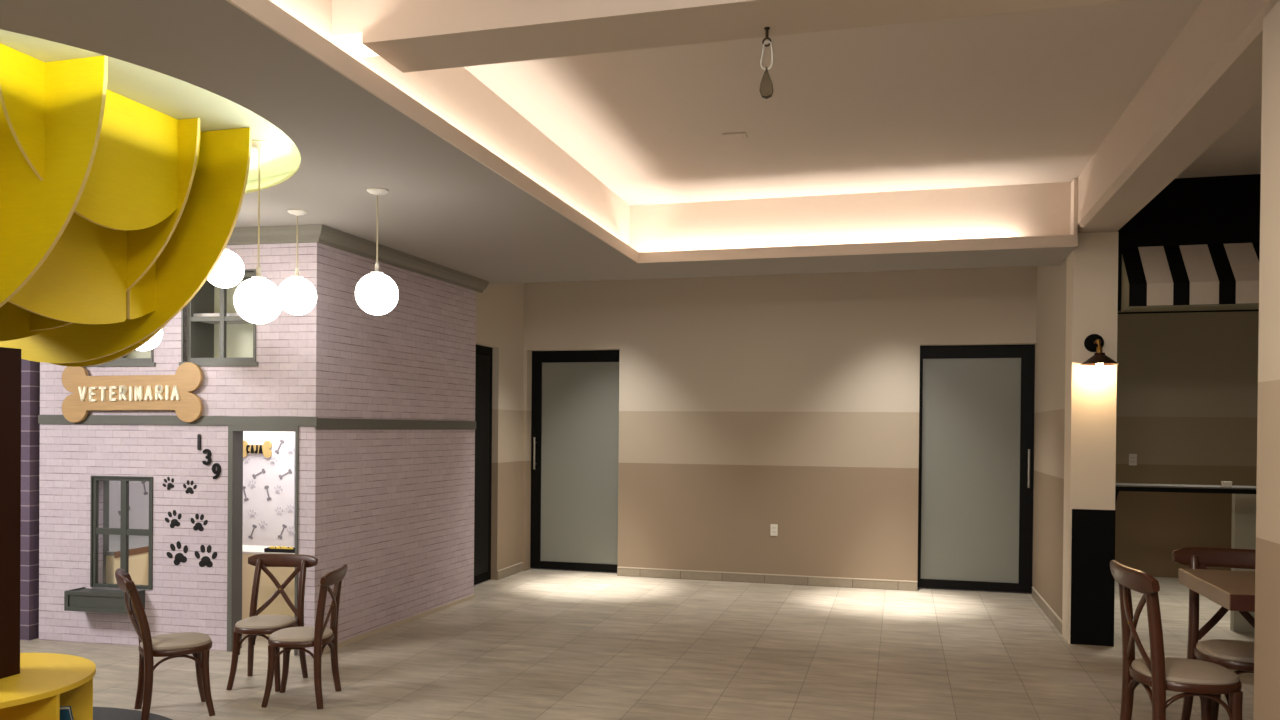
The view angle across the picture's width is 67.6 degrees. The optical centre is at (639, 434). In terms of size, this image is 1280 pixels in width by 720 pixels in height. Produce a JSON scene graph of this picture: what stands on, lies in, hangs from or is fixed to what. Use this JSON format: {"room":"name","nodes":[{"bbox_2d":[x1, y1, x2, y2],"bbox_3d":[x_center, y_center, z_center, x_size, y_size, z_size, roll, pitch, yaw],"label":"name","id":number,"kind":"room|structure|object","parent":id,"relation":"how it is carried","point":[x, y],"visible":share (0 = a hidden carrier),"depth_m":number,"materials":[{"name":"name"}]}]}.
{"room":"children's play cafe","nodes":[
{"label":"children's play cafe","id":0,"kind":"room"},
{"bbox_2d":[20,359,39,640],"bbox_3d":[-6.028,0.009,7.492,3.240,2.970,0.100,1,0,15],"label":"stone wall","id":1,"kind":"structure","parent":0,"point":[30,370],"depth_m":7.04,"materials":[{"name":"brick"}]},
{"bbox_2d":[0,29,300,193],"bbox_3d":[-3.087,-1.494,4.460,3.140,0.130,3.140,1,0,15],"label":"ceiling","id":2,"kind":"structure","parent":0,"point":[178,99],"depth_m":4.47,"materials":[{"name":"paint"}]},
{"bbox_2d":[234,140,282,323],"bbox_3d":[-2.031,-1.072,5.098,0.244,0.959,0.244,1,0,15],"label":"pendant lamp","id":3,"kind":"object","parent":2,"relation":"hanging from","point":[257,300],"visible":0.99,"depth_m":5.03,"materials":[{"name":"white glass"}]},
{"bbox_2d":[476,283,523,579],"bbox_3d":[-1.588,-0.282,9.828,0.120,3.600,1.740,1,0,15],"label":"wall","id":4,"kind":"structure","parent":0,"point":[500,307],"depth_m":10.18,"materials":[{"name":"paint"}]},
{"bbox_2d":[474,344,492,584],"bbox_3d":[-1.681,0.298,9.617,0.053,2.420,0.838,1,0,15],"label":"door","id":5,"kind":"structure","parent":4,"relation":"in","point":[484,354],"depth_m":9.79,"materials":[{"name":"black metal"}]},
{"bbox_2d":[497,562,522,579],"bbox_3d":[-1.400,1.467,10.335,0.014,0.098,0.680,1,0,15],"label":"baseboard","id":6,"kind":"structure","parent":4,"relation":"attached to","point":[505,572],"depth_m":10.30,"materials":[{"name":"tile"}]},
{"bbox_2d":[0,0,1075,283],"bbox_3d":[-3.248,-1.425,3.725,10.750,0.001,11.500,1,0,15],"label":"ceiling","id":7,"kind":"structure","parent":0,"point":[442,206],"depth_m":5.22,"materials":[{"name":"paint"}]},
{"bbox_2d":[136,329,162,350],"bbox_3d":[-3.261,-0.997,6.269,0.242,0.891,0.242,1,0,15],"label":"pendant lamp","id":8,"kind":"object","parent":7,"relation":"hanging from","point":[153,342],"visible":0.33,"depth_m":6.24,"materials":[{"name":"white glass"}]},
{"bbox_2d":[207,248,244,287],"bbox_3d":[-2.651,-1.187,6.099,0.242,0.498,0.242,1,0,15],"label":"pendant lamp","id":9,"kind":"object","parent":7,"relation":"hanging from","point":[229,270],"visible":0.56,"depth_m":6.03,"materials":[{"name":"white glass"}]},
{"bbox_2d":[278,209,316,314],"bbox_3d":[-2.193,-1.100,6.119,0.242,0.664,0.242,1,0,15],"label":"pendant lamp","id":10,"kind":"object","parent":7,"relation":"hanging from","point":[299,296],"visible":0.96,"depth_m":6.05,"materials":[{"name":"white glass"}]},
{"bbox_2d":[355,187,398,314],"bbox_3d":[-1.527,-1.060,5.559,0.244,0.725,0.244,1,0,15],"label":"pendant lamp","id":11,"kind":"object","parent":7,"relation":"hanging from","point":[376,293],"visible":1,"depth_m":5.48,"materials":[{"name":"white glass"}]},
{"bbox_2d":[20,568,1254,719],"bbox_3d":[-0.498,1.612,4.909,15.500,0.100,15.200,1,0,15],"label":"floor","id":12,"kind":"structure","parent":0,"point":[533,643],"depth_m":6.55,"materials":[{"name":"tile"}]},
{"bbox_2d":[93,707,172,719],"bbox_3d":[-3.142,1.536,4.404,1.960,0.009,1.960,1,0,15],"label":"floor mat","id":13,"kind":"object","parent":12,"relation":"on","point":[99,713],"visible":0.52,"depth_m":5.23,"materials":[{"name":"grey"}]},
{"bbox_2d":[0,653,95,719],"bbox_3d":[-3.138,1.331,4.412,1.090,0.398,1.090,1,0,15],"label":"bench","id":14,"kind":"object","parent":13,"relation":"on","point":[46,682],"visible":0.91,"depth_m":4.47,"materials":[{"name":"yellow laminate"}]},
{"bbox_2d":[60,706,73,719],"bbox_3d":[-2.756,1.379,4.479,0.200,0.238,0.124,0,0,-9],"label":"picture book","id":15,"kind":"object","parent":14,"relation":"on","point":[65,711],"visible":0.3,"depth_m":4.45,"materials":[{"name":"paper"}]},
{"bbox_2d":[0,43,251,678],"bbox_3d":[-3.250,-0.215,4.664,2.444,2.688,2.060,1,0,15],"label":"tree","id":16,"kind":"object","parent":14,"relation":"on","point":[116,210],"depth_m":4.48,"materials":[{"name":"yellow laminate"}]},
{"bbox_2d":[115,568,214,719],"bbox_3d":[-2.622,1.142,5.275,0.479,0.804,0.476,0,0,-32],"label":"chair","id":17,"kind":"object","parent":12,"relation":"on","point":[172,645],"visible":1,"depth_m":5.18,"materials":[{"name":"brown wood"}]},
{"bbox_2d":[140,632,210,650],"bbox_3d":[-2.574,1.137,5.305,0.353,0.034,0.345,0,0,-32],"label":"cushion","id":18,"kind":"object","parent":17,"relation":"on","point":[184,641],"depth_m":5.22,"materials":[{"name":"beige fabric"}]},
{"bbox_2d":[106,535,294,635],"bbox_3d":[-3.660,1.190,7.559,2.280,0.650,1.020,1,0,11],"label":"reception desk","id":19,"kind":"object","parent":12,"relation":"on","point":[138,545],"visible":0.24,"depth_m":7.26,"materials":[{"name":"beige wood"}]},
{"bbox_2d":[264,546,294,552],"bbox_3d":[-2.715,0.869,7.299,0.260,0.042,0.120,1,0,11],"label":"tray","id":20,"kind":"object","parent":19,"relation":"on","point":[278,549],"visible":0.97,"depth_m":7.25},
{"bbox_2d":[38,225,488,655],"bbox_3d":[-3.304,0.036,8.013,3.280,2.978,2.680,1,0,11],"label":"playhouse","id":21,"kind":"object","parent":12,"relation":"on","point":[368,420],"visible":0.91,"depth_m":6.99,"materials":[{"name":"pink brick"}]},
{"bbox_2d":[62,362,202,422],"bbox_3d":[-3.652,-0.302,6.858,1.141,0.433,0.047,1,0,11],"label":"sign","id":22,"kind":"object","parent":21,"relation":"attached to","point":[124,392],"visible":0.99,"depth_m":6.84,"materials":[{"name":"brown wood"}]},
{"bbox_2d":[141,481,147,494],"bbox_3d":[-4.271,0.455,8.246,0.065,0.128,0.003,1,0,11],"label":"print","id":23,"kind":"object","parent":21,"relation":"attached to","point":[143,482],"depth_m":8.24},
{"bbox_2d":[162,477,173,489],"bbox_3d":[-3.375,0.346,6.844,0.092,0.096,0.004,1,0,11],"label":"decal","id":24,"kind":"object","parent":21,"relation":"attached to","point":[170,485],"visible":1,"depth_m":6.84},
{"bbox_2d":[165,510,181,527],"bbox_3d":[-3.337,0.601,6.838,0.133,0.131,0.004,1,0,11],"label":"decal","id":25,"kind":"object","parent":21,"relation":"attached to","point":[174,522],"visible":1,"depth_m":6.83},
{"bbox_2d":[167,541,187,564],"bbox_3d":[-3.306,0.844,6.832,0.171,0.172,0.004,1,0,11],"label":"decal","id":26,"kind":"object","parent":21,"relation":"attached to","point":[179,557],"visible":1,"depth_m":6.83},
{"bbox_2d":[183,480,196,493],"bbox_3d":[-3.204,0.371,6.810,0.108,0.098,0.004,1,0,11],"label":"decal","id":27,"kind":"object","parent":21,"relation":"attached to","point":[189,489],"visible":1,"depth_m":6.81},
{"bbox_2d":[197,434,200,449],"bbox_3d":[-3.128,0.051,6.788,0.021,0.115,0.013,1,0,11],"label":"number","id":28,"kind":"object","parent":21,"relation":"attached to","point":[198,435],"visible":1,"depth_m":6.78,"materials":[{"name":"black plastic"}]},
{"bbox_2d":[191,514,207,530],"bbox_3d":[-3.133,0.621,6.797,0.136,0.126,0.004,1,0,11],"label":"decal","id":29,"kind":"object","parent":21,"relation":"attached to","point":[198,526],"visible":1,"depth_m":6.80},
{"bbox_2d":[195,545,216,567],"bbox_3d":[-3.081,0.859,6.788,0.178,0.160,0.004,1,0,11],"label":"decal","id":30,"kind":"object","parent":21,"relation":"attached to","point":[205,561],"visible":1,"depth_m":6.79},
{"bbox_2d":[202,449,211,464],"bbox_3d":[-3.068,0.157,6.776,0.066,0.114,0.013,1,0,11],"label":"number","id":31,"kind":"object","parent":21,"relation":"attached to","point":[205,451],"visible":1,"depth_m":6.77,"materials":[{"name":"black plastic"}]},
{"bbox_2d":[212,463,220,478],"bbox_3d":[-2.995,0.256,6.762,0.065,0.113,0.013,1,0,11],"label":"number","id":32,"kind":"object","parent":21,"relation":"attached to","point":[214,465],"visible":1,"depth_m":6.76,"materials":[{"name":"black plastic"}]},
{"bbox_2d":[243,486,248,500],"bbox_3d":[-3.329,0.494,8.060,0.070,0.127,0.003,1,0,11],"label":"print","id":33,"kind":"object","parent":21,"relation":"attached to","point":[246,499],"depth_m":8.06},
{"bbox_2d":[243,456,249,463],"bbox_3d":[-3.320,0.210,8.056,0.077,0.074,0.003,1,0,11],"label":"print","id":34,"kind":"object","parent":21,"relation":"attached to","point":[246,461],"depth_m":8.05},
{"bbox_2d":[248,509,255,517],"bbox_3d":[-3.264,0.661,8.047,0.078,0.072,0.003,1,0,11],"label":"print","id":35,"kind":"object","parent":21,"relation":"attached to","point":[251,512],"depth_m":8.05,"materials":[{"name":"paper"}]},
{"bbox_2d":[248,479,255,487],"bbox_3d":[-3.264,0.411,8.046,0.076,0.075,0.003,1,0,11],"label":"print","id":36,"kind":"object","parent":21,"relation":"attached to","point":[252,485],"depth_m":8.04},
{"bbox_2d":[248,524,256,538],"bbox_3d":[-3.259,0.815,8.047,0.078,0.126,0.003,1,0,11],"label":"print","id":37,"kind":"object","parent":21,"relation":"attached to","point":[254,526],"depth_m":8.05},
{"bbox_2d":[243,441,271,457],"bbox_3d":[-3.228,0.118,8.026,0.298,0.142,0.020,1,0,11],"label":"sign","id":38,"kind":"object","parent":21,"relation":"attached to","point":[264,449],"visible":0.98,"depth_m":8.01,"materials":[{"name":"yellow wood"}]},
{"bbox_2d":[252,469,265,478],"bbox_3d":[-3.200,0.326,8.033,0.122,0.089,0.003,1,0,11],"label":"print","id":39,"kind":"object","parent":21,"relation":"attached to","point":[263,470],"depth_m":8.03},
{"bbox_2d":[259,520,266,528],"bbox_3d":[-3.165,0.752,8.028,0.078,0.070,0.003,1,0,11],"label":"print","id":40,"kind":"object","parent":21,"relation":"attached to","point":[262,523],"depth_m":8.03,"materials":[{"name":"paper"}]},
{"bbox_2d":[264,485,271,500],"bbox_3d":[-3.119,0.487,8.018,0.065,0.128,0.003,1,0,11],"label":"print","id":41,"kind":"object","parent":21,"relation":"attached to","point":[266,487],"depth_m":8.02},
{"bbox_2d":[269,456,277,464],"bbox_3d":[-3.070,0.213,8.007,0.077,0.074,0.003,1,0,11],"label":"print","id":42,"kind":"object","parent":21,"relation":"attached to","point":[272,462],"depth_m":8.01},
{"bbox_2d":[274,485,282,493],"bbox_3d":[-3.023,0.453,7.998,0.077,0.074,0.003,1,0,11],"label":"print","id":43,"kind":"object","parent":21,"relation":"attached to","point":[277,491],"depth_m":8.00},
{"bbox_2d":[275,507,282,514],"bbox_3d":[-3.017,0.633,7.998,0.078,0.070,0.003,1,0,11],"label":"print","id":44,"kind":"object","parent":21,"relation":"attached to","point":[279,512],"depth_m":8.00},
{"bbox_2d":[275,439,283,453],"bbox_3d":[-3.012,0.098,7.995,0.087,0.123,0.003,1,0,11],"label":"print","id":45,"kind":"object","parent":21,"relation":"attached to","point":[282,441],"depth_m":7.99},
{"bbox_2d":[278,524,286,538],"bbox_3d":[-2.989,0.808,7.994,0.082,0.125,0.003,1,0,11],"label":"print","id":46,"kind":"object","parent":21,"relation":"attached to","point":[284,526],"depth_m":7.99},
{"bbox_2d":[279,469,291,478],"bbox_3d":[-2.960,0.328,7.985,0.122,0.089,0.003,1,0,11],"label":"print","id":47,"kind":"object","parent":21,"relation":"attached to","point":[283,473],"depth_m":7.99,"materials":[{"name":"paper"}]},
{"bbox_2d":[286,504,293,512],"bbox_3d":[-2.921,0.615,7.979,0.077,0.074,0.003,1,0,11],"label":"print","id":48,"kind":"object","parent":21,"relation":"attached to","point":[290,510],"depth_m":7.98},
{"bbox_2d":[286,446,294,453],"bbox_3d":[-2.914,0.124,7.975,0.078,0.070,0.003,1,0,11],"label":"print","id":49,"kind":"object","parent":21,"relation":"attached to","point":[290,451],"depth_m":7.97},
{"bbox_2d":[287,526,294,533],"bbox_3d":[-2.910,0.794,7.978,0.078,0.070,0.003,1,0,11],"label":"print","id":50,"kind":"object","parent":21,"relation":"attached to","point":[290,532],"depth_m":7.98},
{"bbox_2d":[226,554,317,691],"bbox_3d":[-2.310,1.155,5.963,0.458,0.773,0.443,1,0,4],"label":"chair","id":51,"kind":"object","parent":12,"relation":"on","point":[255,625],"visible":0.8,"depth_m":6.06,"materials":[{"name":"brown wood"}]},
{"bbox_2d":[235,615,295,628],"bbox_3d":[-2.313,1.151,5.918,0.332,0.033,0.340,1,0,4],"label":"cushion","id":52,"kind":"object","parent":51,"relation":"on","point":[253,621],"depth_m":5.84,"materials":[{"name":"beige fabric"}]},
{"bbox_2d":[261,564,347,708],"bbox_3d":[-1.946,1.161,5.580,0.409,0.773,0.458,0,0,-2],"label":"chair","id":53,"kind":"object","parent":12,"relation":"on","point":[291,638],"visible":1,"depth_m":5.44,"materials":[{"name":"brown wood"}]},
{"bbox_2d":[269,626,332,641],"bbox_3d":[-1.974,1.156,5.580,0.340,0.033,0.332,0,0,-2],"label":"cushion","id":54,"kind":"object","parent":53,"relation":"on","point":[306,633],"depth_m":5.48,"materials":[{"name":"beige fabric"}]},
{"bbox_2d":[1110,560,1242,719],"bbox_3d":[2.533,1.109,4.516,0.508,0.974,0.576,1,0,9],"label":"chair","id":55,"kind":"object","parent":12,"relation":"on","point":[1192,677],"visible":1,"depth_m":4.38,"materials":[{"name":"brown wood"}]},
{"bbox_2d":[1131,657,1239,684],"bbox_3d":[2.565,1.103,4.510,0.428,0.042,0.418,1,0,9],"label":"cushion","id":56,"kind":"object","parent":55,"relation":"on","point":[1177,671],"depth_m":4.39,"materials":[{"name":"beige fabric"}]},
{"bbox_2d":[1115,483,1256,504],"bbox_3d":[5.238,0.996,6.891,3.400,1.206,0.324,1,0,15],"label":"countertop","id":57,"kind":"structure","parent":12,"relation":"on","point":[1181,488],"depth_m":7.08,"materials":[{"name":"black stone"}]},
{"bbox_2d":[1221,481,1231,486],"bbox_3d":[4.343,0.363,7.081,0.064,0.040,0.044,1,0,15],"label":"box","id":58,"kind":"object","parent":57,"relation":"on","point":[1223,483],"visible":1,"depth_m":7.07,"materials":[{"name":"white plastic"}]},
{"bbox_2d":[1171,547,1255,719],"bbox_3d":[3.113,1.107,4.948,0.581,0.982,0.550,1,0,20],"label":"chair","id":59,"kind":"object","parent":12,"relation":"on","point":[1238,655],"visible":0.42,"depth_m":5.13,"materials":[{"name":"brown wood"}]},
{"bbox_2d":[1196,639,1253,662],"bbox_3d":[3.096,1.101,4.900,0.422,0.042,0.431,1,0,20],"label":"cushion","id":60,"kind":"object","parent":59,"relation":"on","point":[1211,650],"depth_m":4.84,"materials":[{"name":"beige fabric"}]},
{"bbox_2d":[1178,568,1254,611],"bbox_3d":[3.065,1.146,4.466,0.800,0.900,0.804,1,0,15],"label":"cafe table","id":61,"kind":"object","parent":12,"relation":"on","point":[1232,590],"visible":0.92,"depth_m":4.49,"materials":[{"name":"brown wood"}]},
{"bbox_2d":[269,0,1070,284],"bbox_3d":[-0.737,-1.653,3.042,5.550,0.510,11.500,1,0,15],"label":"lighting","id":62,"kind":"structure","parent":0,"point":[455,95],"depth_m":7.37,"materials":[{"name":"paint"}]},
{"bbox_2d":[226,0,1077,262],"bbox_3d":[0.226,-1.634,2.413,3.362,0.502,10.790,1,0,15],"label":"trim","id":63,"kind":"structure","parent":62,"relation":"attached to","point":[266,12],"depth_m":5.85,"materials":[{"name":"paint"}]},
{"bbox_2d":[331,0,1134,72],"bbox_3d":[0.464,-1.710,3.493,3.470,0.380,0.320,1,0,15],"label":"ceiling beam","id":64,"kind":"structure","parent":62,"relation":"attached to","point":[410,35],"depth_m":3.62,"materials":[{"name":"paint"}]},
{"bbox_2d":[759,27,773,98],"bbox_3d":[0.474,-1.390,3.575,0.051,0.262,0.032,1,0,15],"label":"pulley","id":65,"kind":"object","parent":64,"relation":"hanging from","point":[766,86],"visible":1,"depth_m":3.57,"materials":[{"name":"metal"}]},
{"bbox_2d":[522,266,1036,586],"bbox_3d":[1.323,-0.253,10.017,5.900,3.610,0.150,1,0,15],"label":"wall","id":66,"kind":"structure","parent":0,"point":[748,404],"depth_m":9.92,"materials":[{"name":"paint"}]},
{"bbox_2d":[530,350,619,571],"bbox_3d":[-0.654,0.264,10.636,1.230,2.488,0.107,1,0,15],"label":"door","id":67,"kind":"structure","parent":66,"relation":"in","point":[575,407],"depth_m":10.67,"materials":[{"name":"white glass"}]},
{"bbox_2d":[617,567,916,590],"bbox_3d":[1.262,1.493,9.957,3.123,0.098,0.014,1,0,15],"label":"baseboard","id":68,"kind":"structure","parent":66,"relation":"attached to","point":[621,571],"depth_m":9.93,"materials":[{"name":"tile"}]},
{"bbox_2d":[770,524,777,535],"bbox_3d":[1.390,0.986,9.922,0.075,0.120,0.010,1,0,15],"label":"wall outlet","id":69,"kind":"object","parent":66,"relation":"attached to","point":[773,527],"visible":1,"depth_m":9.92,"materials":[{"name":"white plastic"}]},
{"bbox_2d":[917,344,1034,592],"bbox_3d":[3.298,0.307,9.563,1.220,2.488,0.107,1,0,15],"label":"door","id":70,"kind":"structure","parent":66,"relation":"in","point":[976,481],"depth_m":9.56,"materials":[{"name":"white glass"}]},
{"bbox_2d":[464,0,1261,205],"bbox_3d":[-0.492,-1.968,4.788,15.500,0.100,15.000,1,0,15],"label":"ceiling","id":71,"kind":"structure","parent":0,"point":[1025,97],"depth_m":5.54,"materials":[{"name":"paint"}]},
{"bbox_2d":[722,132,747,139],"bbox_3d":[0.607,-1.910,6.113,0.150,0.015,0.100,1,0,15],"label":"cover plate","id":72,"kind":"object","parent":71,"relation":"attached to","point":[741,135],"visible":1,"depth_m":6.09,"materials":[{"name":"paint"}]},
{"bbox_2d":[1033,258,1066,619],"bbox_3d":[3.665,-0.226,8.366,0.155,3.600,1.810,1,0,15],"label":"wall","id":73,"kind":"structure","parent":0,"point":[1051,280],"depth_m":8.33,"materials":[{"name":"paint"}]},
{"bbox_2d":[1032,587,1061,633],"bbox_3d":[3.568,1.524,8.400,0.014,0.098,1.810,1,0,15],"label":"baseboard","id":74,"kind":"structure","parent":73,"relation":"attached to","point":[1055,619],"depth_m":8.29,"materials":[{"name":"tile"}]},
{"bbox_2d":[1078,0,1278,232],"bbox_3d":[2.038,-1.687,2.097,0.300,0.380,11.130,1,0,15],"label":"ceiling beam","id":75,"kind":"structure","parent":73,"relation":"attached to","point":[1209,77],"depth_m":4.72,"materials":[{"name":"paint"}]},
{"bbox_2d":[1062,232,1118,643],"bbox_3d":[3.447,0.030,7.333,0.310,3.100,0.300,1,0,15],"label":"wall pillar","id":76,"kind":"structure","parent":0,"point":[1092,266],"depth_m":7.20,"materials":[{"name":"paint"}]},
{"bbox_2d":[1070,509,1115,646],"bbox_3d":[3.404,1.070,7.190,0.300,1.020,0.008,1,0,15],"label":"base panel","id":77,"kind":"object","parent":76,"relation":"attached to","point":[1093,531],"depth_m":7.19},
{"bbox_2d":[1081,334,1118,367],"bbox_3d":[3.385,-0.626,7.047,0.256,0.262,0.277,1,0,15],"label":"wall sconce","id":78,"kind":"object","parent":76,"relation":"attached to","point":[1093,342],"visible":1,"depth_m":7.05,"materials":[{"name":"black metal"}]},
{"bbox_2d":[1096,346,1101,352],"bbox_3d":[3.386,-0.624,7.051,0.040,0.060,0.040,1,0,15],"label":"socket","id":79,"kind":"object","parent":78,"relation":"attached to","point":[1099,348],"depth_m":7.04,"materials":[{"name":"gold metal"}]},
{"bbox_2d":[1115,311,1258,577],"bbox_3d":[6.671,-0.213,10.441,4.600,3.600,0.150,1,0,15],"label":"wall","id":80,"kind":"structure","parent":0,"point":[1187,396],"depth_m":10.55,"materials":[{"name":"paint"}]},
{"bbox_2d":[1129,454,1136,464],"bbox_3d":[5.502,0.275,10.678,0.080,0.130,0.010,1,0,15],"label":"wall outlet","id":81,"kind":"object","parent":80,"relation":"attached to","point":[1132,457],"visible":1,"depth_m":10.68,"materials":[{"name":"white plastic"}]},
{"bbox_2d":[1117,174,1260,311],"bbox_3d":[5.253,-1.401,6.774,3.440,0.960,0.120,1,0,15],"label":"wall header","id":82,"kind":"structure","parent":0,"point":[1214,209],"depth_m":7.02,"materials":[{"name":"black paint"}]},
{"bbox_2d":[1118,242,1259,313],"bbox_3d":[4.440,-1.144,6.786,1.860,0.497,0.285,1,0,15],"label":"striped awning","id":83,"kind":"object","parent":82,"relation":"attached to","point":[1185,278],"visible":0.86,"depth_m":6.86,"materials":[{"name":"white fabric"}]},
{"bbox_2d":[1230,494,1255,632],"bbox_3d":[5.960,1.031,7.453,2.380,1.140,0.080,1,0,15],"label":"wall","id":84,"kind":"structure","parent":0,"point":[1243,534],"depth_m":7.71,"materials":[{"name":"grey paint"}]},
{"bbox_2d":[1253,0,1279,719],"bbox_3d":[2.219,0.050,2.833,0.300,3.100,1.230,1,0,15],"label":"wall pillar","id":85,"kind":"structure","parent":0,"point":[1267,567],"depth_m":3.36,"materials":[{"name":"paint"}]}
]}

